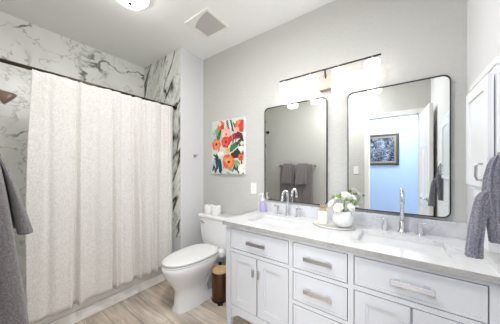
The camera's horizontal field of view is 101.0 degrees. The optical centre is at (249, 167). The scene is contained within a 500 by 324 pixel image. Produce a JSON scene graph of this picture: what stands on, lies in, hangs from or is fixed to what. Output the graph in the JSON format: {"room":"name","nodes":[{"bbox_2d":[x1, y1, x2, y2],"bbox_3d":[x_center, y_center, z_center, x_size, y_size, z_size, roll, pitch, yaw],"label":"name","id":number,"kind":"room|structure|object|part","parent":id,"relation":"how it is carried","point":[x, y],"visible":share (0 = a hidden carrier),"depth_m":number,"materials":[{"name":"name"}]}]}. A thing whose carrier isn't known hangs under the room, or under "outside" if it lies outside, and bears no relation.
{"room":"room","nodes":[
{"label":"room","id":0,"kind":"room"},
{"bbox_2d":[0,11,143,255],"bbox_3d":[-2.028,-0.047,2.315,0.100,2.770,1.652,0,0,36],"label":"wall","id":1,"kind":"structure","parent":0,"point":[21,41],"depth_m":2.01,"materials":[{"name":"stone"}]},
{"bbox_2d":[75,280,252,323],"bbox_3d":[-0.764,1.388,0.738,3.996,0.100,3.600,0,0,36],"label":"floor","id":2,"kind":"structure","parent":0,"point":[152,305],"depth_m":1.91,"materials":[{"name":"wood"}]},
{"bbox_2d":[18,255,165,323],"bbox_3d":[-1.672,1.089,2.124,0.692,0.492,1.514,0,0,36],"label":"bathtub","id":3,"kind":"object","parent":2,"relation":"on","point":[94,305],"visible":0.02,"depth_m":1.93,"materials":[{"name":"white ceramic"}]},
{"bbox_2d":[161,212,238,313],"bbox_3d":[-0.522,0.941,2.153,0.524,0.792,0.820,0,0,36],"label":"toilet","id":4,"kind":"object","parent":2,"relation":"on","point":[188,270],"visible":0.77,"depth_m":2.01,"materials":[{"name":"white ceramic"}]},
{"bbox_3d":[-0.589,0.891,2.060,0.366,0.019,0.577,0,0,36],"label":"seat","id":5,"kind":"part","parent":4,"relation":"part of","materials":[{"name":"white plastic"}]},
{"bbox_3d":[-0.589,0.864,2.060,0.370,0.034,0.584,0,0,36],"label":"lid","id":6,"kind":"part","parent":4,"relation":"part of","materials":[{"name":"white plastic"}]},
{"bbox_3d":[-0.568,1.119,2.089,0.368,0.436,0.662,0,0,36],"label":"bowl","id":7,"kind":"part","parent":4,"relation":"part of","materials":[{"name":"white ceramic"}]},
{"bbox_2d":[204,204,212,213],"bbox_3d":[-0.497,0.495,2.489,0.106,0.098,0.106,0,0,36],"label":"toilet paper roll","id":8,"kind":"object","parent":4,"relation":"on","point":[208,207],"visible":0.93,"depth_m":2.44,"materials":[{"name":"white paper"}]},
{"bbox_3d":[-0.348,0.733,2.393,0.492,0.304,0.206,0,0,36],"label":"tank","id":9,"kind":"part","parent":4,"relation":"part of","materials":[{"name":"white ceramic"}]},
{"bbox_2d":[212,205,220,214],"bbox_3d":[-0.396,0.495,2.429,0.106,0.098,0.106,0,0,36],"label":"toilet paper roll","id":10,"kind":"object","parent":4,"relation":"on","point":[216,209],"visible":1,"depth_m":2.39,"materials":[{"name":"white paper"}]},
{"bbox_3d":[-0.349,0.563,2.392,0.524,0.036,0.226,0,0,36],"label":"tank lid","id":11,"kind":"part","parent":4,"relation":"part of","materials":[{"name":"white ceramic"}]},
{"bbox_2d":[212,261,225,305],"bbox_3d":[-0.304,1.167,2.098,0.189,0.339,0.191,0,0,36],"label":"pedal bin","id":12,"kind":"object","parent":2,"relation":"on","point":[218,271],"visible":0.82,"depth_m":2.04,"materials":[{"name":"brown metal"}]},
{"bbox_3d":[-0.305,1.038,2.110,0.170,0.023,0.170,0,0,36],"label":"lid","id":13,"kind":"part","parent":12,"relation":"part of","materials":[{"name":"brown wood"}]},
{"bbox_2d":[226,225,499,323],"bbox_3d":[0.551,0.909,1.530,1.588,0.858,0.568,0,0,36],"label":"vanity cabinet","id":14,"kind":"object","parent":2,"relation":"on","point":[271,279],"visible":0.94,"depth_m":1.25,"materials":[{"name":"grey paint"}]},
{"bbox_3d":[-0.168,1.243,1.767,0.054,0.190,0.049,0,0,36],"label":"leg","id":15,"kind":"part","parent":14,"relation":"part of","materials":[{"name":"grey paint"}]},
{"bbox_3d":[-0.048,0.919,1.665,0.256,0.436,0.024,0,0,36],"label":"door","id":16,"kind":"part","parent":14,"relation":"part of","materials":[{"name":"grey paint"}]},
{"bbox_3d":[0.024,0.807,1.583,0.020,0.062,0.028,0,0,36],"label":"handle","id":17,"kind":"part","parent":14,"relation":"part of","materials":[{"name":"silver metal"}]},
{"bbox_3d":[0.044,0.586,1.567,0.175,0.026,0.034,0,0,36],"label":"handle","id":18,"kind":"part","parent":14,"relation":"part of","materials":[{"name":"silver metal"}]},
{"bbox_3d":[0.059,0.586,1.587,0.521,0.158,0.024,0,0,36],"label":"drawer","id":19,"kind":"part","parent":14,"relation":"part of","materials":[{"name":"grey paint"}]},
{"bbox_3d":[0.167,0.919,1.509,0.256,0.436,0.024,0,0,36],"label":"door","id":20,"kind":"part","parent":14,"relation":"part of","materials":[{"name":"grey paint"}]},
{"bbox_3d":[0.438,1.032,1.313,0.336,0.211,0.024,0,0,36],"label":"drawer","id":21,"kind":"part","parent":14,"relation":"part of","materials":[{"name":"grey paint"}]},
{"bbox_3d":[0.423,0.799,1.292,0.180,0.026,0.034,0,0,36],"label":"handle","id":22,"kind":"part","parent":14,"relation":"part of","materials":[{"name":"silver metal"}]},
{"bbox_3d":[0.423,0.590,1.292,0.180,0.026,0.034,0,0,36],"label":"handle","id":23,"kind":"part","parent":14,"relation":"part of","materials":[{"name":"silver metal"}]},
{"bbox_3d":[0.438,0.799,1.313,0.336,0.185,0.024,0,0,36],"label":"drawer","id":24,"kind":"part","parent":14,"relation":"part of","materials":[{"name":"grey paint"}]},
{"bbox_3d":[0.438,0.590,1.313,0.336,0.166,0.024,0,0,36],"label":"drawer","id":25,"kind":"part","parent":14,"relation":"part of","materials":[{"name":"grey paint"}]},
{"bbox_2d":[222,210,499,284],"bbox_3d":[0.564,0.464,1.525,1.564,0.031,0.566,0,0,36],"label":"countertop","id":26,"kind":"structure","parent":14,"relation":"on","point":[457,263],"depth_m":1.26,"materials":[{"name":"white stone"}]},
{"bbox_2d":[258,193,265,211],"bbox_3d":[0.127,0.353,2.107,0.071,0.188,0.062,0,0,36],"label":"soap dispenser","id":27,"kind":"object","parent":26,"relation":"on","point":[262,207],"visible":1,"depth_m":2.09,"materials":[{"name":"purple plastic"}]},
{"bbox_2d":[255,217,299,227],"bbox_3d":[0.226,0.544,1.762,0.470,0.128,0.310,0,0,36],"label":"sink basin","id":28,"kind":"object","parent":26,"relation":"in","point":[262,220],"visible":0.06,"depth_m":1.81,"materials":[{"name":"white ceramic"}]},
{"bbox_2d":[274,190,302,217],"bbox_3d":[0.327,0.324,1.905,0.292,0.248,0.152,0,0,36],"label":"faucet","id":29,"kind":"object","parent":26,"relation":"on","point":[284,191],"visible":1,"depth_m":1.93,"materials":[{"name":"silver metal"}]},
{"bbox_3d":[0.267,0.406,2.010,0.072,0.084,0.048,0,0,36],"label":"handle","id":30,"kind":"part","parent":29,"relation":"part of","materials":[{"name":"silver metal"}]},
{"bbox_3d":[0.323,0.324,1.899,0.025,0.246,0.139,0,0,36],"label":"spout","id":31,"kind":"part","parent":29,"relation":"part of","materials":[{"name":"silver metal"}]},
{"bbox_3d":[0.356,0.408,1.946,0.052,0.080,0.052,0,0,36],"label":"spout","id":32,"kind":"part","parent":29,"relation":"part of","materials":[{"name":"silver metal"}]},
{"bbox_3d":[0.446,0.406,1.881,0.072,0.084,0.048,0,0,36],"label":"handle","id":33,"kind":"part","parent":29,"relation":"part of","materials":[{"name":"silver metal"}]},
{"bbox_2d":[313,220,354,229],"bbox_3d":[0.642,0.441,1.595,0.312,0.014,0.222,0,0,36],"label":"tray","id":34,"kind":"object","parent":26,"relation":"on","point":[330,225],"visible":0.7,"depth_m":1.55,"materials":[{"name":"ceramic"}]},
{"bbox_2d":[318,204,327,223],"bbox_3d":[0.580,0.363,1.640,0.074,0.152,0.074,0,0,36],"label":"jar","id":35,"kind":"object","parent":34,"relation":"on","point":[322,213],"visible":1,"depth_m":1.61,"materials":[{"name":"beige glass"}]},
{"bbox_2d":[332,209,353,227],"bbox_3d":[0.697,0.379,1.551,0.148,0.118,0.148,0,0,36],"label":"flower vase","id":36,"kind":"object","parent":34,"relation":"on","point":[341,219],"visible":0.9,"depth_m":1.50,"materials":[{"name":"white ceramic"}]},
{"bbox_2d":[328,199,333,206],"bbox_3d":[0.632,0.332,1.561,0.092,0.188,0.065,0,0,42],"label":"flower","id":37,"kind":"object","parent":36,"relation":"in","point":[330,203],"visible":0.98,"depth_m":1.56,"materials":[{"name":"white plant"}]},
{"bbox_2d":[333,203,343,211],"bbox_3d":[0.654,0.343,1.514,0.074,0.167,0.068,0,0,2],"label":"flower","id":38,"kind":"object","parent":36,"relation":"in","point":[338,207],"visible":0.99,"depth_m":1.50,"materials":[{"name":"white plant"}]},
{"bbox_2d":[341,191,350,211],"bbox_3d":[0.707,0.300,1.519,0.066,0.252,0.068,0,0,36],"label":"flower","id":39,"kind":"object","parent":36,"relation":"in","point":[345,194],"visible":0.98,"depth_m":1.52,"materials":[{"name":"white plant"}]},
{"bbox_2d":[346,203,354,211],"bbox_3d":[0.716,0.340,1.494,0.083,0.172,0.063,0,0,36],"label":"flower","id":40,"kind":"object","parent":36,"relation":"in","point":[350,206],"visible":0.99,"depth_m":1.48,"materials":[{"name":"white plant"}]},
{"bbox_2d":[359,234,447,256],"bbox_3d":[0.915,0.544,1.264,0.470,0.128,0.310,0,0,36],"label":"sink basin","id":41,"kind":"object","parent":26,"relation":"in","point":[419,247],"visible":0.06,"depth_m":1.29,"materials":[{"name":"white ceramic"}]},
{"bbox_2d":[377,189,429,235],"bbox_3d":[1.030,0.294,1.396,0.292,0.308,0.152,0,0,36],"label":"faucet","id":42,"kind":"object","parent":26,"relation":"on","point":[402,196],"visible":1,"depth_m":1.42,"materials":[{"name":"silver metal"}]},
{"bbox_3d":[0.971,0.406,1.501,0.072,0.084,0.048,0,0,36],"label":"handle","id":43,"kind":"part","parent":42,"relation":"part of","materials":[{"name":"silver metal"}]},
{"bbox_3d":[1.060,0.408,1.437,0.052,0.080,0.052,0,0,36],"label":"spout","id":44,"kind":"part","parent":42,"relation":"part of","materials":[{"name":"silver metal"}]},
{"bbox_3d":[1.026,0.294,1.390,0.025,0.306,0.139,0,0,36],"label":"spout","id":45,"kind":"part","parent":42,"relation":"part of","materials":[{"name":"silver metal"}]},
{"bbox_3d":[1.149,0.406,1.372,0.072,0.084,0.048,0,0,36],"label":"handle","id":46,"kind":"part","parent":42,"relation":"part of","materials":[{"name":"silver metal"}]},
{"bbox_3d":[0.709,0.919,1.117,0.252,0.436,0.024,0,0,36],"label":"door","id":47,"kind":"part","parent":14,"relation":"part of","materials":[{"name":"grey paint"}]},
{"bbox_3d":[0.800,0.586,1.020,0.175,0.026,0.034,0,0,36],"label":"handle","id":48,"kind":"part","parent":14,"relation":"part of","materials":[{"name":"silver metal"}]},
{"bbox_3d":[0.815,0.586,1.040,0.514,0.158,0.024,0,0,36],"label":"drawer","id":49,"kind":"part","parent":14,"relation":"part of","materials":[{"name":"grey paint"}]},
{"bbox_3d":[0.921,0.919,0.963,0.252,0.436,0.024,0,0,36],"label":"door","id":50,"kind":"part","parent":14,"relation":"part of","materials":[{"name":"grey paint"}]},
{"bbox_2d":[0,0,333,67],"bbox_3d":[-0.524,-1.482,1.496,3.496,0.100,2.090,0,0,36],"label":"ceiling","id":51,"kind":"structure","parent":0,"point":[142,37],"depth_m":2.00,"materials":[{"name":"white paint"}]},
{"bbox_2d":[117,0,149,9],"bbox_3d":[-0.978,-1.377,1.677,0.296,0.110,0.296,0,0,36],"label":"ceiling light","id":52,"kind":"object","parent":51,"relation":"attached to","point":[132,4],"visible":1,"depth_m":1.70,"materials":[{"name":"white glass"}]},
{"bbox_2d":[184,7,229,38],"bbox_3d":[-0.424,-1.419,2.045,0.325,0.026,0.305,0,0,36],"label":"ceiling vent","id":53,"kind":"object","parent":51,"relation":"in","point":[205,22],"visible":1,"depth_m":2.02,"materials":[{"name":"white"}]},
{"bbox_2d":[195,12,225,35],"bbox_3d":[-0.424,-1.426,2.045,0.305,0.011,0.285,0,0,36],"label":"grille","id":54,"kind":"object","parent":53,"relation":"attached to","point":[206,23],"depth_m":2.04,"materials":[{"name":"grey"}]},
{"bbox_2d":[144,48,202,251],"bbox_3d":[-1.074,-0.047,2.907,0.950,2.770,0.450,0,0,36],"label":"wall","id":55,"kind":"structure","parent":0,"point":[192,65],"depth_m":2.56,"materials":[{"name":"white paint"}]},
{"bbox_2d":[0,58,176,109],"bbox_3d":[-1.352,-0.737,1.892,0.068,0.068,1.519,0,0,36],"label":"curtain rod","id":56,"kind":"object","parent":55,"relation":"attached to","point":[9,62],"visible":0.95,"depth_m":1.71,"materials":[{"name":"brown metal"}]},
{"bbox_2d":[25,69,172,323],"bbox_3d":[-1.266,0.198,1.964,0.102,1.903,1.194,0,0,36],"label":"shower curtain","id":57,"kind":"object","parent":56,"relation":"hanging from","point":[99,195],"visible":0.97,"depth_m":1.80,"materials":[{"name":"white fabric"}]},
{"bbox_2d":[180,47,181,248],"bbox_3d":[-0.820,-0.047,2.452,0.009,2.770,0.015,0,0,36],"label":"trim","id":58,"kind":"structure","parent":55,"relation":"attached to","point":[180,47],"depth_m":2.45,"materials":[{"name":"white paint"}]},
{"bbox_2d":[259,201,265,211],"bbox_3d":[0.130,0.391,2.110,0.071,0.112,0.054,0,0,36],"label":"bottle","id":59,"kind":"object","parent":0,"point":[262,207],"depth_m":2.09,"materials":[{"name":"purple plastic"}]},
{"bbox_2d":[203,0,466,264],"bbox_3d":[0.444,-0.047,2.024,2.546,2.770,0.100,0,0,36],"label":"wall","id":60,"kind":"structure","parent":0,"point":[414,39],"depth_m":1.76,"materials":[{"name":"grey paint"}]},
{"bbox_2d":[212,117,245,173],"bbox_3d":[-0.262,-0.251,2.447,0.505,0.642,0.041,0,0,36],"label":"canvas painting","id":61,"kind":"object","parent":60,"relation":"attached to","point":[228,136],"visible":1,"depth_m":2.41,"materials":[{"name":"multicoloured"}]},
{"bbox_2d":[251,183,255,193],"bbox_3d":[0.038,0.223,2.249,0.074,0.120,0.009,0,0,36],"label":"wall outlet","id":62,"kind":"object","parent":60,"relation":"attached to","point":[253,185],"visible":1,"depth_m":2.25,"materials":[{"name":"white plastic"}]},
{"bbox_2d":[264,97,327,204],"bbox_3d":[0.412,-0.145,1.966,0.632,0.943,0.028,0,0,36],"label":"wall mirror","id":63,"kind":"object","parent":60,"relation":"attached to","point":[295,134],"visible":0.97,"depth_m":1.94,"materials":[{"name":"grey metal"}]},
{"bbox_2d":[280,53,380,104],"bbox_3d":[0.622,-0.717,1.737,0.820,0.230,0.154,0,0,36],"label":"vanity light","id":64,"kind":"object","parent":60,"relation":"attached to","point":[334,82],"visible":1,"depth_m":1.66,"materials":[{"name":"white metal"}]},
{"bbox_3d":[0.328,-0.695,1.917,0.100,0.185,0.100,0,0,36],"label":"lamp shade","id":65,"kind":"part","parent":64,"relation":"part of","materials":[{"name":"white glass"}]},
{"bbox_3d":[0.519,-0.695,1.778,0.100,0.185,0.100,0,0,36],"label":"lamp shade","id":66,"kind":"part","parent":64,"relation":"part of","materials":[{"name":"white glass"}]},
{"bbox_3d":[0.704,-0.695,1.645,0.100,0.185,0.100,0,0,36],"label":"lamp shade","id":67,"kind":"part","parent":64,"relation":"part of","materials":[{"name":"white glass"}]},
{"bbox_3d":[0.894,-0.695,1.507,0.100,0.185,0.100,0,0,36],"label":"lamp shade","id":68,"kind":"part","parent":64,"relation":"part of","materials":[{"name":"white glass"}]},
{"bbox_2d":[258,200,467,239],"bbox_3d":[0.724,0.397,1.746,1.564,0.102,0.020,0,0,36],"label":"backsplash","id":69,"kind":"structure","parent":60,"relation":"attached to","point":[451,229],"depth_m":1.51,"materials":[{"name":"white stone"}]},
{"bbox_2d":[348,75,450,217],"bbox_3d":[1.047,-0.141,1.506,0.610,0.933,0.028,0,0,36],"label":"wall mirror","id":70,"kind":"object","parent":60,"relation":"attached to","point":[399,135],"visible":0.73,"depth_m":1.47,"materials":[{"name":"grey metal"}]},
{"bbox_2d":[467,0,499,273],"bbox_3d":[0.822,-0.047,0.460,0.100,2.770,1.990,0,0,36],"label":"wall","id":71,"kind":"structure","parent":0,"point":[483,16],"depth_m":1.07,"materials":[{"name":"white paint"}]},
{"bbox_2d":[466,56,499,252],"bbox_3d":[1.089,-0.047,0.980,0.075,0.800,0.377,0,0,36],"label":"upper cabinet","id":72,"kind":"object","parent":71,"relation":"attached to","point":[483,99],"visible":0.73,"depth_m":0.91,"materials":[{"name":"white paint"}]},
{"bbox_3d":[1.007,0.018,0.909,0.025,0.083,0.015,0,0,36],"label":"handle","id":73,"kind":"part","parent":72,"relation":"part of","materials":[{"name":"silver metal"}]},
{"bbox_3d":[1.084,-0.151,0.980,0.018,0.475,0.334,0,0,36],"label":"door","id":74,"kind":"part","parent":72,"relation":"part of","materials":[{"name":"white paint"}]},
{"bbox_3d":[0.983,-0.044,0.797,0.022,0.040,0.054,0,0,36],"label":"towel hook","id":75,"kind":"object","parent":72,"relation":"attached to","visible":0},
{"bbox_2d":[465,154,499,259],"bbox_3d":[0.927,0.149,0.803,0.142,0.404,0.079,0,0,24],"label":"towel","id":76,"kind":"object","parent":75,"relation":"hanging from","point":[485,211],"visible":1,"depth_m":0.79,"materials":[{"name":"grey fabric"}]},
{"bbox_3d":[-2.153,-0.047,1.460,0.700,2.770,0.120,0,0,36],"label":"wall","id":77,"kind":"structure","parent":0,"visible":0},
{"bbox_2d":[0,89,16,103],"bbox_3d":[-2.016,-0.618,1.604,0.114,0.208,0.271,0,0,36],"label":"shower","id":78,"kind":"object","parent":77,"relation":"attached to","point":[5,96],"visible":1,"depth_m":1.64,"materials":[{"name":"brown metal"}]},
{"bbox_3d":[-1.254,-0.050,0.937,0.748,0.048,0.086,0,0,36],"label":"towel bar","id":79,"kind":"object","parent":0,"visible":0},
{"bbox_2d":[0,166,28,323],"bbox_3d":[-1.063,0.387,0.902,0.333,0.911,0.149,0,0,36],"label":"bath towel","id":80,"kind":"object","parent":79,"relation":"hanging from","point":[13,310],"visible":1,"depth_m":0.80,"materials":[{"name":"grey fabric"}]},
{"bbox_2d":[0,154,32,234],"bbox_3d":[-1.097,0.107,0.915,0.222,0.383,0.163,0,0,36],"label":"hand towel","id":81,"kind":"object","parent":80,"relation":"on","point":[19,216],"visible":0.97,"depth_m":0.88,"materials":[{"name":"grey fabric"}]}
]}

